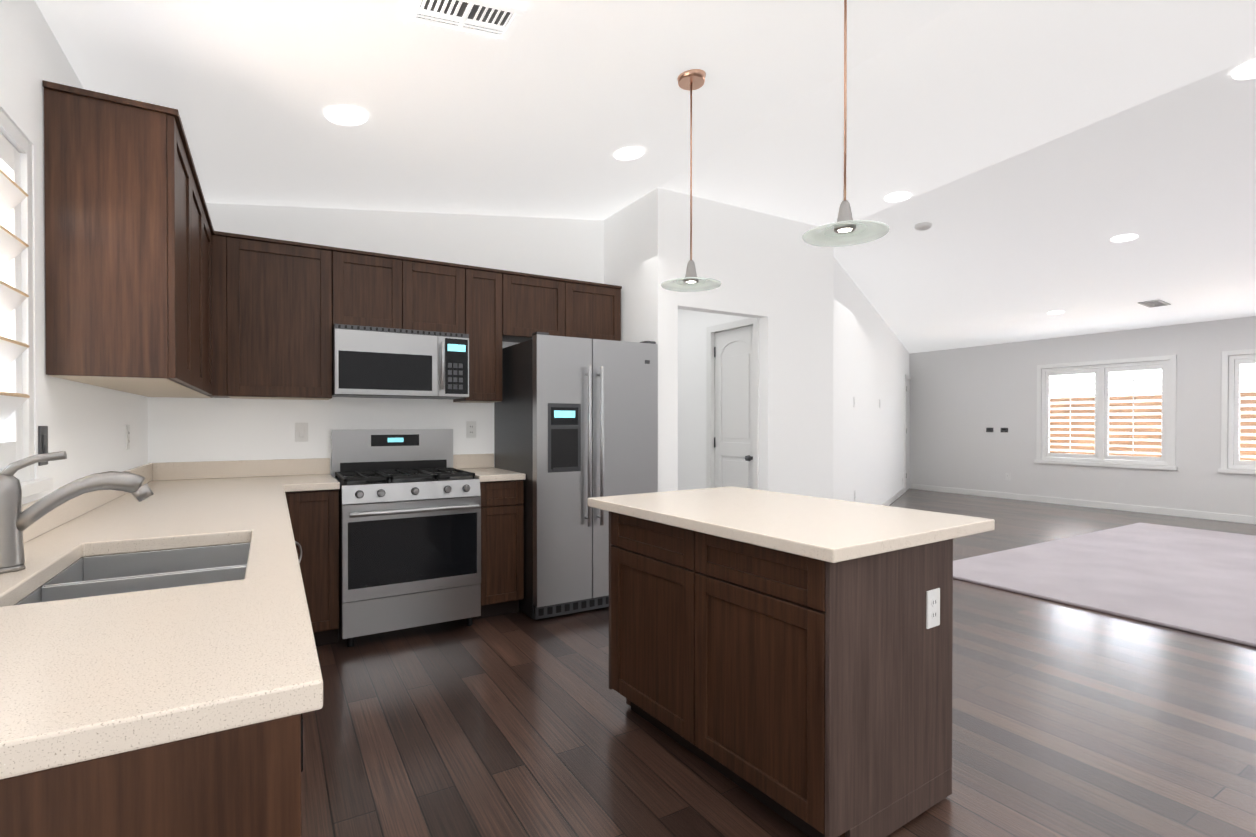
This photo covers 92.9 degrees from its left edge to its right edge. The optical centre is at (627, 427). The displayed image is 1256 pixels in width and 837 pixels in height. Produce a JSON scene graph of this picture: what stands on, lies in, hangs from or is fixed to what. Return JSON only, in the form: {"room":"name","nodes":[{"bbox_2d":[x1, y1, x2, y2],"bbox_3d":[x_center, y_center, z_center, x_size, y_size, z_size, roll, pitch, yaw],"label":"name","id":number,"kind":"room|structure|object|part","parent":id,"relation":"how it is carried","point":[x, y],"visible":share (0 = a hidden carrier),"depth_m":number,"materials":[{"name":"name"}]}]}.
{"room":"kitchen","nodes":[
{"label":"kitchen","id":0,"kind":"room"},
{"bbox_2d":[0,0,147,503],"bbox_3d":[-0.478,-0.408,-0.503,0.150,3.300,9.150,0,0,-31],"label":"wall","id":1,"kind":"structure","parent":0,"point":[85,423],"depth_m":1.84,"materials":[{"name":"white paint"}]},
{"bbox_2d":[0,109,52,497],"bbox_3d":[-1.426,-0.314,1.115,0.177,1.007,1.460,0,0,-31],"label":"kitchen window","id":2,"kind":"structure","parent":1,"relation":"in","point":[16,357],"depth_m":1.65,"materials":[{"name":"white"}]},
{"bbox_2d":[38,426,47,465],"bbox_3d":[-1.756,0.055,1.795,0.010,0.118,0.072,0,0,-31],"label":"light switch","id":3,"kind":"object","parent":1,"relation":"attached to","point":[42,439],"visible":0.73,"depth_m":1.78,"materials":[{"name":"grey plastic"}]},
{"bbox_2d":[42,80,197,391],"bbox_3d":[-1.776,-0.607,2.126,0.316,0.889,0.540,0,0,-31],"label":"upper cabinet","id":4,"kind":"object","parent":1,"relation":"attached to","point":[156,285],"depth_m":1.90,"materials":[{"name":"brown wood"}]},
{"bbox_2d":[125,425,129,449],"bbox_3d":[-2.388,0.047,2.849,0.008,0.118,0.072,0,0,-31],"label":"outlet","id":5,"kind":"object","parent":1,"relation":"attached to","point":[127,437],"visible":1,"depth_m":2.83,"materials":[{"name":"white plastic"}]},
{"bbox_2d":[108,178,209,395],"bbox_3d":[-2.007,-0.610,2.513,0.316,0.889,0.600,0,0,-31],"label":"upper cabinet","id":6,"kind":"object","parent":1,"relation":"attached to","point":[203,244],"depth_m":2.82,"materials":[{"name":"brown wood"}]},
{"bbox_2d":[22,458,329,542],"bbox_3d":[-1.419,0.258,2.112,0.909,0.100,3.397,0,1,-31],"label":"backsplash","id":7,"kind":"structure","parent":1,"relation":"attached to","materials":[{"name":"beige stone"}]},
{"bbox_2d":[182,205,213,397],"bbox_3d":[-2.237,-0.612,2.898,0.316,0.889,0.538,0,0,-31],"label":"upper cabinet","id":8,"kind":"object","parent":1,"relation":"attached to","point":[209,228],"depth_m":3.20,"materials":[{"name":"brown wood"}]},
{"bbox_2d":[148,203,603,474],"bbox_3d":[-1.479,-0.443,4.141,2.900,3.300,0.150,0,0,-31],"label":"wall","id":9,"kind":"structure","parent":0,"point":[200,429],"depth_m":3.90,"materials":[{"name":"white paint"}]},
{"bbox_2d":[230,233,345,399],"bbox_3d":[-2.023,-0.617,3.539,0.579,0.889,0.318,0,0,-31],"label":"upper cabinet","id":10,"kind":"object","parent":9,"relation":"attached to","point":[287,298],"depth_m":3.40,"materials":[{"name":"brown wood"}]},
{"bbox_2d":[295,423,307,441],"bbox_3d":[-2.034,0.030,3.719,0.072,0.118,0.010,0,0,-31],"label":"light switch","id":11,"kind":"object","parent":9,"relation":"attached to","point":[301,432],"visible":1,"depth_m":3.72,"materials":[{"name":"white plastic"}]},
{"bbox_2d":[346,249,413,329],"bbox_3d":[-1.631,-0.834,3.772,0.452,0.459,0.318,0,0,-31],"label":"upper cabinet","id":12,"kind":"object","parent":9,"relation":"attached to","point":[379,287],"depth_m":3.66,"materials":[{"name":"brown wood"}]},
{"bbox_2d":[332,324,468,399],"bbox_3d":[-1.449,-0.397,3.795,0.781,0.410,0.466,0,0,-31],"label":"microwave","id":13,"kind":"object","parent":12,"relation":"attached to","point":[374,362],"visible":1,"depth_m":3.62,"materials":[{"name":"grey metal"}]},
{"bbox_2d":[414,258,469,335],"bbox_3d":[-1.346,-0.835,3.942,0.452,0.459,0.318,0,0,-31],"label":"upper cabinet","id":14,"kind":"object","parent":9,"relation":"attached to","point":[441,289],"depth_m":3.85,"materials":[{"name":"brown wood"}]},
{"bbox_2d":[466,421,475,437],"bbox_3d":[-1.121,0.016,4.266,0.072,0.118,0.008,0,0,-31],"label":"outlet","id":15,"kind":"object","parent":9,"relation":"attached to","point":[470,429],"visible":1,"depth_m":4.26,"materials":[{"name":"white plastic"}]},
{"bbox_2d":[453,266,505,402],"bbox_3d":[-1.068,-0.622,4.110,0.316,0.889,0.318,0,0,-31],"label":"upper cabinet","id":16,"kind":"object","parent":9,"relation":"attached to","point":[487,285],"depth_m":4.01,"materials":[{"name":"brown wood"}]},
{"bbox_2d":[506,271,573,342],"bbox_3d":[-0.706,-0.848,4.325,0.524,0.439,0.318,0,0,-31],"label":"upper cabinet","id":17,"kind":"object","parent":9,"relation":"attached to","point":[534,303],"depth_m":4.20,"materials":[{"name":"brown wood"}]},
{"bbox_2d":[574,280,621,340],"bbox_3d":[-0.359,-0.850,4.533,0.524,0.439,0.318,0,0,-31],"label":"upper cabinet","id":18,"kind":"object","parent":9,"relation":"attached to","point":[597,306],"depth_m":4.43,"materials":[{"name":"brown wood"}]},
{"bbox_2d":[604,188,677,491],"bbox_3d":[-0.371,-0.451,5.279,0.170,3.300,2.535,0,0,-31],"label":"wall","id":19,"kind":"structure","parent":0,"point":[640,250],"depth_m":4.22,"materials":[{"name":"white paint"}]},
{"bbox_2d":[35,0,1255,352],"bbox_3d":[3.519,-1.868,3.567,11.200,1.240,12.350,0,0,-31],"label":"ceiling","id":20,"kind":"structure","parent":0,"point":[1033,158],"depth_m":3.05,"materials":[{"name":"white paint"}]},
{"bbox_2d":[325,107,366,125],"bbox_3d":[-1.244,-1.374,2.638,0.169,0.029,0.170,0,0,-31],"label":"recessed light","id":21,"kind":"object","parent":20,"relation":"in","point":[347,116],"visible":1,"depth_m":2.63,"materials":[{"name":"white"}]},
{"bbox_2d":[405,0,525,43],"bbox_3d":[-0.555,-1.404,2.036,0.358,0.060,0.210,0,0,-31],"label":"ceiling vent","id":22,"kind":"object","parent":20,"relation":"in","point":[493,20],"visible":1,"depth_m":2.04,"materials":[{"name":"white metal"}]},
{"bbox_2d":[615,148,643,159],"bbox_3d":[0.006,-1.581,3.454,0.169,0.029,0.170,0,0,-31],"label":"recessed light","id":23,"kind":"object","parent":20,"relation":"in","point":[627,154],"visible":0.98,"depth_m":3.45,"materials":[{"name":"white"}]},
{"bbox_2d":[661,69,720,291],"bbox_3d":[0.281,-1.100,2.655,0.268,0.937,0.268,0,0,-31],"label":"pendant light","id":24,"kind":"object","parent":20,"relation":"hanging from","point":[690,81],"visible":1,"depth_m":2.65,"materials":[{"name":"orange metal"}]},
{"bbox_2d":[802,0,889,246],"bbox_3d":[0.707,-1.095,1.943,0.268,0.937,0.268,0,0,-31],"label":"pendant light","id":25,"kind":"object","parent":20,"relation":"hanging from","point":[845,229],"visible":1,"depth_m":1.94,"materials":[{"name":"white glass"}]},
{"bbox_2d":[885,192,910,201],"bbox_3d":[1.946,-1.659,4.305,0.170,0.006,0.170,0,0,-31],"label":"recessed light","id":26,"kind":"object","parent":20,"relation":"in","point":[898,197],"visible":0.96,"depth_m":4.31,"materials":[{"name":"white"}]},
{"bbox_2d":[914,222,931,230],"bbox_3d":[2.390,-1.624,4.833,0.130,0.036,0.130,0,0,-31],"label":"smoke detector","id":27,"kind":"object","parent":20,"relation":"attached to","point":[922,226],"visible":1,"depth_m":4.80,"materials":[{"name":"white plastic"}]},
{"bbox_2d":[1048,311,1063,313],"bbox_3d":[5.409,-1.449,7.541,0.170,0.015,0.170,0,0,-31],"label":"recessed light","id":28,"kind":"object","parent":20,"relation":"in","point":[1056,312],"visible":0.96,"depth_m":7.53,"materials":[{"name":"white"}]},
{"bbox_2d":[1111,235,1137,241],"bbox_3d":[4.086,-1.554,4.912,0.170,0.015,0.170,0,0,-31],"label":"recessed light","id":29,"kind":"object","parent":20,"relation":"in","point":[1123,238],"visible":0.98,"depth_m":4.91,"materials":[{"name":"white"}]},
{"bbox_2d":[1137,299,1170,307],"bbox_3d":[6.078,-1.427,6.889,0.340,0.030,0.200,0,0,-31],"label":"ceiling vent","id":30,"kind":"object","parent":20,"relation":"in","point":[1154,303],"visible":1,"depth_m":6.88,"materials":[{"name":"grey metal"}]},
{"bbox_2d":[1232,60,1255,79],"bbox_3d":[2.881,-1.641,2.726,0.170,0.015,0.170,0,0,-31],"label":"recessed light","id":31,"kind":"object","parent":20,"relation":"in","point":[1248,71],"visible":0.96,"depth_m":2.76,"materials":[{"name":"white"}]},
{"bbox_2d":[678,309,749,490],"bbox_3d":[0.507,-0.455,5.789,0.120,3.300,2.260,0,0,-31],"label":"wall","id":32,"kind":"structure","parent":0,"point":[692,325],"depth_m":5.52,"materials":[{"name":"white paint"}]},
{"bbox_2d":[706,318,758,489],"bbox_3d":[0.925,0.155,5.080,0.135,2.090,0.655,0,0,-31],"label":"door frame","id":33,"kind":"structure","parent":32,"relation":"attached to","point":[711,331],"depth_m":5.27,"materials":[{"name":"white wood"}]},
{"bbox_2d":[714,326,752,488],"bbox_3d":[0.898,0.177,5.061,0.101,2.023,0.552,0,0,-31],"label":"pantry door","id":34,"kind":"structure","parent":32,"relation":"in","point":[733,437],"depth_m":5.08,"materials":[{"name":"white wood"}]},
{"bbox_3d":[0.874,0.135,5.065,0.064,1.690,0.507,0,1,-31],"label":"knob","id":35,"kind":"part","parent":34,"relation":"part of","materials":[{"name":"white wood"}]},
{"bbox_2d":[678,192,833,498],"bbox_3d":[1.022,-0.447,4.694,1.620,3.300,0.100,0,0,-31],"label":"wall","id":36,"kind":"structure","parent":0,"point":[796,391],"depth_m":4.75,"materials":[{"name":"white paint"}]},
{"bbox_2d":[301,489,1255,836],"bbox_3d":[3.519,1.261,3.590,11.200,0.100,12.350,0,0,-31],"label":"floor","id":37,"kind":"structure","parent":0,"point":[1071,721],"depth_m":2.38,"materials":[{"name":"brown wood"}]},
{"bbox_2d":[0,458,339,836],"bbox_3d":[-1.419,0.715,2.116,0.909,1.014,3.397,0,0,-31],"label":"kitchen counter","id":38,"kind":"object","parent":37,"relation":"on","point":[160,673],"depth_m":0.85,"materials":[{"name":"beige stone"}]},
{"bbox_2d":[0,451,153,572],"bbox_3d":[-1.268,0.183,1.365,0.291,0.259,0.064,0,0,-31],"label":"faucet","id":39,"kind":"object","parent":38,"relation":"on","point":[15,521],"visible":1,"depth_m":1.32,"materials":[{"name":"silver metal"}]},
{"bbox_2d":[16,543,249,604],"bbox_3d":[-1.133,0.454,1.424,0.395,0.204,0.668,0,1,-31],"label":"sink","id":40,"kind":"object","parent":38,"relation":"in","point":[133,569],"depth_m":1.61,"materials":[{"name":"silver metal"}]},
{"bbox_2d":[295,541,301,563],"bbox_3d":[-1.224,0.467,2.174,0.068,0.114,0.108,0,0,-31],"label":"handle","id":41,"kind":"object","parent":38,"relation":"attached to","point":[299,546],"visible":0.23,"depth_m":2.22,"materials":[{"name":"silver metal"}]},
{"bbox_2d":[331,429,480,646],"bbox_3d":[-1.372,0.613,3.674,0.759,1.195,0.756,0,0,-31],"label":"range","id":42,"kind":"object","parent":37,"relation":"on","point":[409,528],"visible":1,"depth_m":3.44,"materials":[{"name":"grey metal"}]},
{"bbox_2d":[453,454,525,618],"bbox_3d":[-0.945,0.701,4.003,0.299,1.014,0.645,0,0,-31],"label":"base cabinet","id":43,"kind":"object","parent":37,"relation":"on","point":[502,540],"depth_m":3.77,"materials":[{"name":"brown wood"}]},
{"bbox_2d":[494,332,657,619],"bbox_3d":[-0.368,0.308,4.204,0.889,1.798,0.872,0,0,-31],"label":"refrigerator","id":44,"kind":"object","parent":37,"relation":"on","point":[575,423],"visible":0.65,"depth_m":3.82,"materials":[{"name":"grey metal"}]},
{"bbox_2d":[609,514,952,836],"bbox_3d":[0.494,0.783,2.261,0.690,0.876,1.162,0,0,-31],"label":"kitchen island","id":45,"kind":"object","parent":37,"relation":"on","point":[787,656],"depth_m":1.84,"materials":[{"name":"brown wood"}]},
{"bbox_2d":[587,486,994,569],"bbox_3d":[0.528,0.326,2.294,0.914,0.038,1.308,0,0,-31],"label":"island countertop","id":46,"kind":"structure","parent":45,"relation":"on","point":[805,530],"depth_m":1.98,"materials":[{"name":"beige stone"}]},
{"bbox_2d":[926,588,939,628],"bbox_3d":[0.968,0.574,1.892,0.072,0.118,0.010,0,0,-31],"label":"outlet","id":47,"kind":"object","parent":45,"relation":"attached to","point":[933,608],"visible":1,"depth_m":1.89,"materials":[{"name":"white plastic"}]},
{"bbox_2d":[953,523,1255,646],"bbox_3d":[5.471,1.195,4.262,4.460,0.022,4.400,0,0,-31],"label":"rug","id":48,"kind":"object","parent":37,"relation":"on","point":[1198,581],"visible":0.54,"depth_m":4.78,"materials":[{"name":"grey carpet"}]},
{"bbox_2d":[833,258,908,504],"bbox_3d":[3.434,-0.474,8.276,0.120,3.300,7.577,0,0,31],"label":"wall","id":49,"kind":"structure","parent":0,"point":[870,360],"depth_m":7.23,"materials":[{"name":"white paint"}]},
{"bbox_2d":[881,487,904,505],"bbox_3d":[3.284,1.132,7.911,0.013,0.095,6.277,0,0,31],"label":"baseboard","id":50,"kind":"structure","parent":49,"relation":"attached to","point":[892,499],"depth_m":9.43,"materials":[{"name":"white wood"}]},
{"bbox_2d":[904,374,909,491],"bbox_3d":[5.115,0.107,10.908,0.031,2.100,0.700,0,0,31],"label":"door frame","id":51,"kind":"structure","parent":49,"relation":"attached to","point":[907,440],"depth_m":10.88,"materials":[{"name":"white wood"}]},
{"bbox_2d":[909,316,1255,516],"bbox_3d":[8.274,-0.460,6.392,0.150,3.300,12.000,0,0,-31],"label":"wall","id":52,"kind":"structure","parent":0,"point":[1213,490],"depth_m":9.17,"materials":[{"name":"white paint"}]},
{"bbox_2d":[913,484,1255,523],"bbox_3d":[8.306,1.145,6.191,0.013,0.095,11.600,0,0,-31],"label":"baseboard","id":53,"kind":"structure","parent":52,"relation":"attached to","point":[1176,512],"depth_m":8.61,"materials":[{"name":"white wood"}]},
{"bbox_2d":[1034,355,1177,470],"bbox_3d":[6.893,-0.197,8.665,0.182,1.540,1.715,0,0,-31],"label":"living room window","id":54,"kind":"structure","parent":52,"relation":"in","point":[1166,460],"depth_m":8.58,"materials":[{"name":"white"}]},
{"bbox_2d":[1218,349,1255,473],"bbox_3d":[7.996,-0.183,6.822,0.182,1.540,1.780,0,0,-31],"label":"living room window","id":55,"kind":"structure","parent":52,"relation":"in","point":[1231,441],"depth_m":7.44,"materials":[{"name":"white"}]},
{"bbox_3d":[3.532,1.367,3.569,26.900,0.090,22.000,0,0,-31],"label":"ground","id":56,"kind":"structure","parent":0,"visible":0},
{"bbox_2d":[1049,392,1255,460],"bbox_3d":[9.668,0.374,7.232,0.200,1.820,22.000,0,0,-31],"label":"fence","id":57,"kind":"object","parent":56,"relation":"on","point":[1244,423],"depth_m":9.70,"materials":[{"name":"wood"}]}
]}

